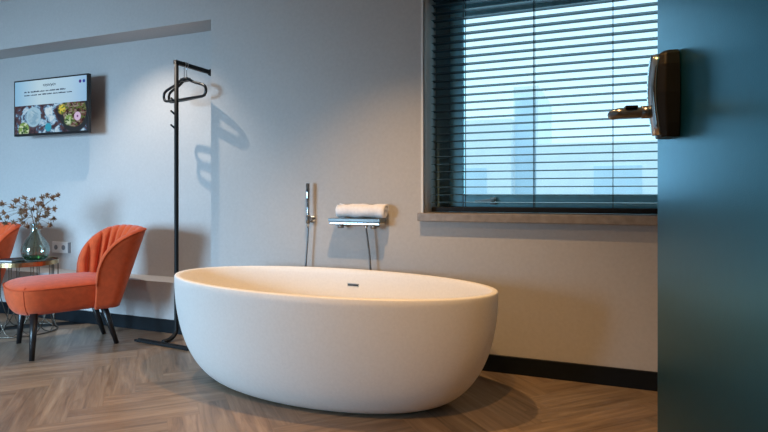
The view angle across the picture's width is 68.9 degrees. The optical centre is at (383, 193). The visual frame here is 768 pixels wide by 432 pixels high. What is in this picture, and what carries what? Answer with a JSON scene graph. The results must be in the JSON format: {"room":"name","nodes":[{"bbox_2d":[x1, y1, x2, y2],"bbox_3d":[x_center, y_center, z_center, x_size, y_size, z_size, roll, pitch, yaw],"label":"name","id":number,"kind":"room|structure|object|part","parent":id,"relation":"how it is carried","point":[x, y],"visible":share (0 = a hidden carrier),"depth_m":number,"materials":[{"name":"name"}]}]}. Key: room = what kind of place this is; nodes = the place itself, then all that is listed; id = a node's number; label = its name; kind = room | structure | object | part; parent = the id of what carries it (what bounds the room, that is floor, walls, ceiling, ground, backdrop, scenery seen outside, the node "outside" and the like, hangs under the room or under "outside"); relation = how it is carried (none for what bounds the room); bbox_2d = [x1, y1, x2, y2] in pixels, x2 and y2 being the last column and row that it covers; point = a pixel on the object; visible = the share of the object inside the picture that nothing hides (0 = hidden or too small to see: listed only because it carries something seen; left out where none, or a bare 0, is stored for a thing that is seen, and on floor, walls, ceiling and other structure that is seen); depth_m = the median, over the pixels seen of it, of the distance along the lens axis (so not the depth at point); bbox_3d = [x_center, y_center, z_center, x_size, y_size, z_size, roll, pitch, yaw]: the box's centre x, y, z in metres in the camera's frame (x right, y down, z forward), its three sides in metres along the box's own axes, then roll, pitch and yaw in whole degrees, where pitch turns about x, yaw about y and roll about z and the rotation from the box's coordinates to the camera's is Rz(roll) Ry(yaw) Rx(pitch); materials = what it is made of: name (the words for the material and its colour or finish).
{"room":"hotel room","nodes":[
{"label":"hotel room","id":0,"kind":"room"},
{"bbox_2d":[0,0,657,371],"bbox_3d":[-0.659,-0.227,3.565,6.900,2.454,0.420,0,0,22],"label":"wall","id":1,"kind":"structure","parent":0,"point":[323,94],"depth_m":3.35,"materials":[{"name":"paint"}]},
{"bbox_2d":[14,73,90,136],"bbox_3d":[-2.437,-0.648,4.194,0.780,0.424,0.150,0,0,22],"label":"television","id":2,"kind":"object","parent":1,"relation":"attached to","point":[61,105],"visible":1,"depth_m":4.12,"materials":[{"name":"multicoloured plastic"}]},
{"bbox_2d":[52,241,70,252],"bbox_3d":[-2.468,0.408,4.281,0.189,0.084,0.012,0,0,22],"label":"wall socket","id":3,"kind":"object","parent":1,"relation":"attached to","point":[57,247],"visible":1,"depth_m":4.27,"materials":[{"name":"grey plastic"}]},
{"bbox_2d":[0,301,657,390],"bbox_3d":[-1.269,0.857,3.578,5.760,0.086,0.014,0,0,22],"label":"baseboard","id":4,"kind":"structure","parent":1,"relation":"attached to","point":[576,372],"depth_m":2.76,"materials":[{"name":"paint"}]},
{"bbox_2d":[305,183,371,269],"bbox_3d":[-0.261,0.324,3.123,0.418,0.772,0.061,0,0,29],"label":"shower","id":5,"kind":"object","parent":1,"relation":"attached to","point":[312,219],"visible":0.62,"depth_m":3.19,"materials":[{"name":"silver metal"}]},
{"bbox_2d":[306,215,309,223],"bbox_3d":[-0.434,0.144,3.197,0.025,0.051,0.025,0,0,22],"label":"holder","id":6,"kind":"object","parent":5,"relation":"on","point":[307,216],"depth_m":3.19,"materials":[{"name":"metal"}]},
{"bbox_2d":[328,217,385,228],"bbox_3d":[-0.145,0.158,3.073,0.308,0.062,0.105,0,0,22],"label":"mixer","id":7,"kind":"object","parent":1,"relation":"attached to","point":[375,222],"visible":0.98,"depth_m":3.04,"materials":[{"name":"silver metal"}]},
{"bbox_2d":[328,218,385,221],"bbox_3d":[-0.147,0.142,3.068,0.308,0.018,0.093,0,0,22],"label":"shelf","id":8,"kind":"object","parent":7,"relation":"attached to","point":[329,219],"depth_m":3.04,"materials":[{"name":"silver glass"}]},
{"bbox_2d":[335,203,387,217],"bbox_3d":[-0.122,0.091,3.062,0.295,0.078,0.083,0,0,22],"label":"towel","id":9,"kind":"object","parent":7,"relation":"on","point":[342,210],"visible":1,"depth_m":3.03,"materials":[{"name":"white fabric"}]},
{"bbox_2d":[417,0,657,224],"bbox_3d":[0.835,-0.489,2.861,1.292,1.262,0.331,0,0,22],"label":"window","id":10,"kind":"structure","parent":1,"relation":"in","point":[427,189],"depth_m":3.03,"materials":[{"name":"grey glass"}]},
{"bbox_3d":[0.552,0.038,3.048,0.106,0.040,0.062,0,0,22],"label":"handle","id":11,"kind":"part","parent":10,"relation":"part of","materials":[{"name":"silver metal"}]},
{"bbox_3d":[0.820,0.121,2.825,1.291,0.042,0.251,0,0,22],"label":"sill","id":12,"kind":"part","parent":10,"relation":"part of","materials":[{"name":"stone"}]},
{"bbox_2d":[431,0,657,213],"bbox_3d":[0.843,-0.511,2.843,1.240,1.211,0.056,0,0,22],"label":"blind","id":13,"kind":"object","parent":10,"relation":"attached to","point":[455,209],"visible":0.82,"depth_m":2.86,"materials":[{"name":"black metal"}]},
{"bbox_3d":[0.432,-0.495,3.009,0.004,1.150,0.056,0,0,22],"label":"ladder cord","id":14,"kind":"part","parent":13,"relation":"part of","materials":[{"name":"black fabric"}]},
{"bbox_3d":[0.770,-0.495,2.872,0.004,1.150,0.056,0,0,22],"label":"ladder cord","id":15,"kind":"part","parent":13,"relation":"part of","materials":[{"name":"black fabric"}]},
{"bbox_3d":[0.843,0.082,2.843,1.240,0.024,0.052,0,0,22],"label":"rail","id":16,"kind":"part","parent":13,"relation":"part of","materials":[{"name":"black metal"}]},
{"bbox_2d":[0,313,657,431],"bbox_3d":[-1.703,0.950,1.255,7.100,0.100,4.846,0,0,22],"label":"floor","id":17,"kind":"structure","parent":0,"point":[78,379],"depth_m":2.43,"materials":[{"name":"brown wood"}]},
{"bbox_2d":[0,222,20,282],"bbox_3d":[-2.884,0.552,3.720,0.593,0.704,0.738,0,0,12],"label":"chair","id":18,"kind":"object","parent":17,"relation":"on","point":[8,233],"visible":0.85,"depth_m":3.85,"materials":[{"name":"orange fabric"}]},
{"bbox_2d":[0,257,58,337],"bbox_3d":[-2.357,0.665,3.675,0.390,0.466,0.390,0,0,22],"label":"side table","id":19,"kind":"object","parent":17,"relation":"on","point":[49,261],"visible":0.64,"depth_m":3.61,"materials":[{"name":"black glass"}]},
{"bbox_3d":[-2.391,0.673,3.504,0.120,0.443,0.017,0,0,12],"label":"leg","id":20,"kind":"part","parent":19,"relation":"part of","materials":[{"name":"brown metal"}]},
{"bbox_3d":[-2.509,0.673,3.759,0.017,0.443,0.120,0,0,30],"label":"leg","id":21,"kind":"part","parent":19,"relation":"part of","materials":[{"name":"brown metal"}]},
{"bbox_2d":[0,258,23,261],"bbox_3d":[-2.448,0.432,3.652,0.148,0.010,0.106,0,0,10],"label":"booklet","id":22,"kind":"object","parent":19,"relation":"on","point":[4,259],"visible":0.84,"depth_m":3.65,"materials":[{"name":"paper"}]},
{"bbox_3d":[-2.275,0.673,3.521,0.120,0.443,0.017,0,0,-29],"label":"leg","id":23,"kind":"part","parent":19,"relation":"part of","materials":[{"name":"brown metal"}]},
{"bbox_2d":[20,223,49,260],"bbox_3d":[-2.277,0.315,3.659,0.166,0.245,0.166,0,0,22],"label":"vase","id":24,"kind":"object","parent":19,"relation":"on","point":[42,239],"visible":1,"depth_m":3.64,"materials":[{"name":"green glass"}]},
{"bbox_2d":[0,195,34,253],"bbox_3d":[-2.407,0.200,3.660,0.254,0.393,0.094,0,0,-4],"label":"dried flower","id":25,"kind":"object","parent":24,"relation":"on","point":[16,200],"visible":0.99,"depth_m":3.66,"materials":[{"name":"brown plant"}]},
{"bbox_2d":[2,205,39,254],"bbox_3d":[-2.378,0.234,3.669,0.239,0.323,0.098,0,0,-1],"label":"dried flower","id":26,"kind":"object","parent":24,"relation":"on","point":[25,210],"visible":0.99,"depth_m":3.65,"materials":[{"name":"brown plant"}]},
{"bbox_3d":[-2.288,0.273,3.654,0.019,0.246,0.006,0,0,1],"label":"stem","id":27,"kind":"part","parent":26,"relation":"part of","materials":[{"name":"plant"}]},
{"bbox_3d":[-2.277,0.415,3.659,0.140,0.024,0.140,0,0,22],"label":"glass","id":28,"kind":"part","parent":24,"relation":"part of","materials":[{"name":"green glass"}]},
{"bbox_2d":[23,204,56,254],"bbox_3d":[-2.244,0.227,3.655,0.189,0.338,0.066,0,0,-16],"label":"dried flower","id":29,"kind":"object","parent":24,"relation":"on","point":[27,225],"visible":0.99,"depth_m":3.65,"materials":[{"name":"brown plant"}]},
{"bbox_3d":[-2.267,0.280,3.654,0.022,0.233,0.005,0,0,22],"label":"stem","id":30,"kind":"part","parent":29,"relation":"part of","materials":[{"name":"plant"}]},
{"bbox_2d":[29,192,60,254],"bbox_3d":[-2.222,0.191,3.658,0.197,0.409,0.081,0,0,7],"label":"dried flower","id":31,"kind":"object","parent":24,"relation":"on","point":[46,195],"visible":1,"depth_m":3.66,"materials":[{"name":"brown plant"}]},
{"bbox_2d":[2,224,146,360],"bbox_3d":[-1.847,0.552,3.370,0.738,0.704,0.593,0,0,-40],"label":"chair","id":32,"kind":"object","parent":17,"relation":"on","point":[105,263],"visible":1,"depth_m":3.24,"materials":[{"name":"orange fabric"}]},
{"bbox_3d":[-2.178,0.777,3.368,0.076,0.251,0.041,0,0,37],"label":"leg","id":33,"kind":"part","parent":32,"relation":"part of","materials":[{"name":"black wood"}]},
{"bbox_3d":[-1.904,0.777,3.044,0.041,0.251,0.076,0,0,-28],"label":"leg","id":34,"kind":"part","parent":32,"relation":"part of","materials":[{"name":"black wood"}]},
{"bbox_3d":[-1.912,0.576,3.315,0.560,0.184,0.496,0,0,-40],"label":"seat","id":35,"kind":"part","parent":32,"relation":"part of","materials":[{"name":"orange fabric"}]},
{"bbox_3d":[-1.825,0.776,3.567,0.108,0.255,0.043,0,0,-40],"label":"leg","id":36,"kind":"part","parent":32,"relation":"part of","materials":[{"name":"black wood"}]},
{"bbox_3d":[-1.649,0.776,3.359,0.107,0.255,0.044,0,0,-40],"label":"leg","id":37,"kind":"part","parent":32,"relation":"part of","materials":[{"name":"black wood"}]},
{"bbox_3d":[-1.689,0.434,3.504,0.314,0.468,0.585,0,0,-40],"label":"backrest","id":38,"kind":"part","parent":32,"relation":"part of","materials":[{"name":"orange fabric"}]},
{"bbox_2d":[134,60,210,350],"bbox_3d":[-1.236,0.032,3.520,0.451,1.736,0.496,0,0,22],"label":"rail","id":39,"kind":"object","parent":17,"relation":"on","point":[177,63],"visible":0.8,"depth_m":3.44,"materials":[{"name":"black metal"}]},
{"bbox_2d":[163,61,206,102],"bbox_3d":[-1.255,-0.710,3.517,0.437,0.245,0.017,0,0,34],"label":"clothes hanger","id":40,"kind":"object","parent":39,"relation":"hanging from","point":[184,78],"visible":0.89,"depth_m":3.50,"materials":[{"name":"black plastic"}]},
{"bbox_3d":[-1.255,-0.660,3.517,0.437,0.146,0.017,0,0,34],"label":"hanger frame","id":41,"kind":"part","parent":40,"relation":"part of","materials":[{"name":"black plastic"}]},
{"bbox_2d":[168,62,204,102],"bbox_3d":[-1.246,-0.710,3.537,0.437,0.245,0.017,0,0,39],"label":"clothes hanger","id":42,"kind":"object","parent":39,"relation":"hanging from","point":[181,83],"visible":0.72,"depth_m":3.57,"materials":[{"name":"black plastic"}]},
{"bbox_3d":[-1.246,-0.660,3.537,0.437,0.146,0.017,0,0,39],"label":"hanger frame","id":43,"kind":"part","parent":42,"relation":"part of","materials":[{"name":"black plastic"}]},
{"bbox_3d":[-1.223,-0.812,3.595,0.025,0.025,0.330,0,0,22],"label":"arm","id":44,"kind":"part","parent":39,"relation":"part of","materials":[{"name":"black metal"}]},
{"bbox_2d":[174,266,497,413],"bbox_3d":[-0.293,0.650,2.618,1.657,0.500,0.799,0,0,25],"label":"bathtub","id":45,"kind":"object","parent":17,"relation":"on","point":[360,341],"visible":1,"depth_m":2.23,"materials":[{"name":"white ceramic"}]},
{"bbox_3d":[0.537,-0.227,0.347,0.185,2.454,4.646,0,0,22],"label":"wall","id":46,"kind":"structure","parent":0,"visible":0},
{"bbox_2d":[607,0,767,431],"bbox_3d":[0.526,-0.149,0.938,0.180,2.082,0.900,0,0,12],"label":"door","id":47,"kind":"structure","parent":46,"relation":"in","point":[706,109],"depth_m":1.01,"materials":[{"name":"paint"}]},
{"bbox_3d":[0.548,-0.180,1.245,0.098,0.028,0.036,0,0,27],"label":"lever handle","id":48,"kind":"part","parent":47,"relation":"part of","materials":[{"name":"metal"}]},
{"bbox_3d":[0.593,-0.149,0.923,0.044,2.082,0.900,0,0,12],"label":"panel","id":49,"kind":"part","parent":47,"relation":"part of","materials":[{"name":"paint"}]},
{"label":"outside","id":50,"kind":"structure","parent":0,"visible":0},
{"bbox_3d":[8.190,3.950,20.203,60.000,0.100,36.400,0,0,22],"label":"street","id":51,"kind":"object","parent":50,"visible":0},
{"bbox_2d":[466,85,657,213],"bbox_3d":[7.029,0.500,15.478,13.400,6.800,4.030,0,0,22],"label":"building","id":52,"kind":"structure","parent":51,"relation":"on","point":[503,143],"depth_m":14.58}
]}

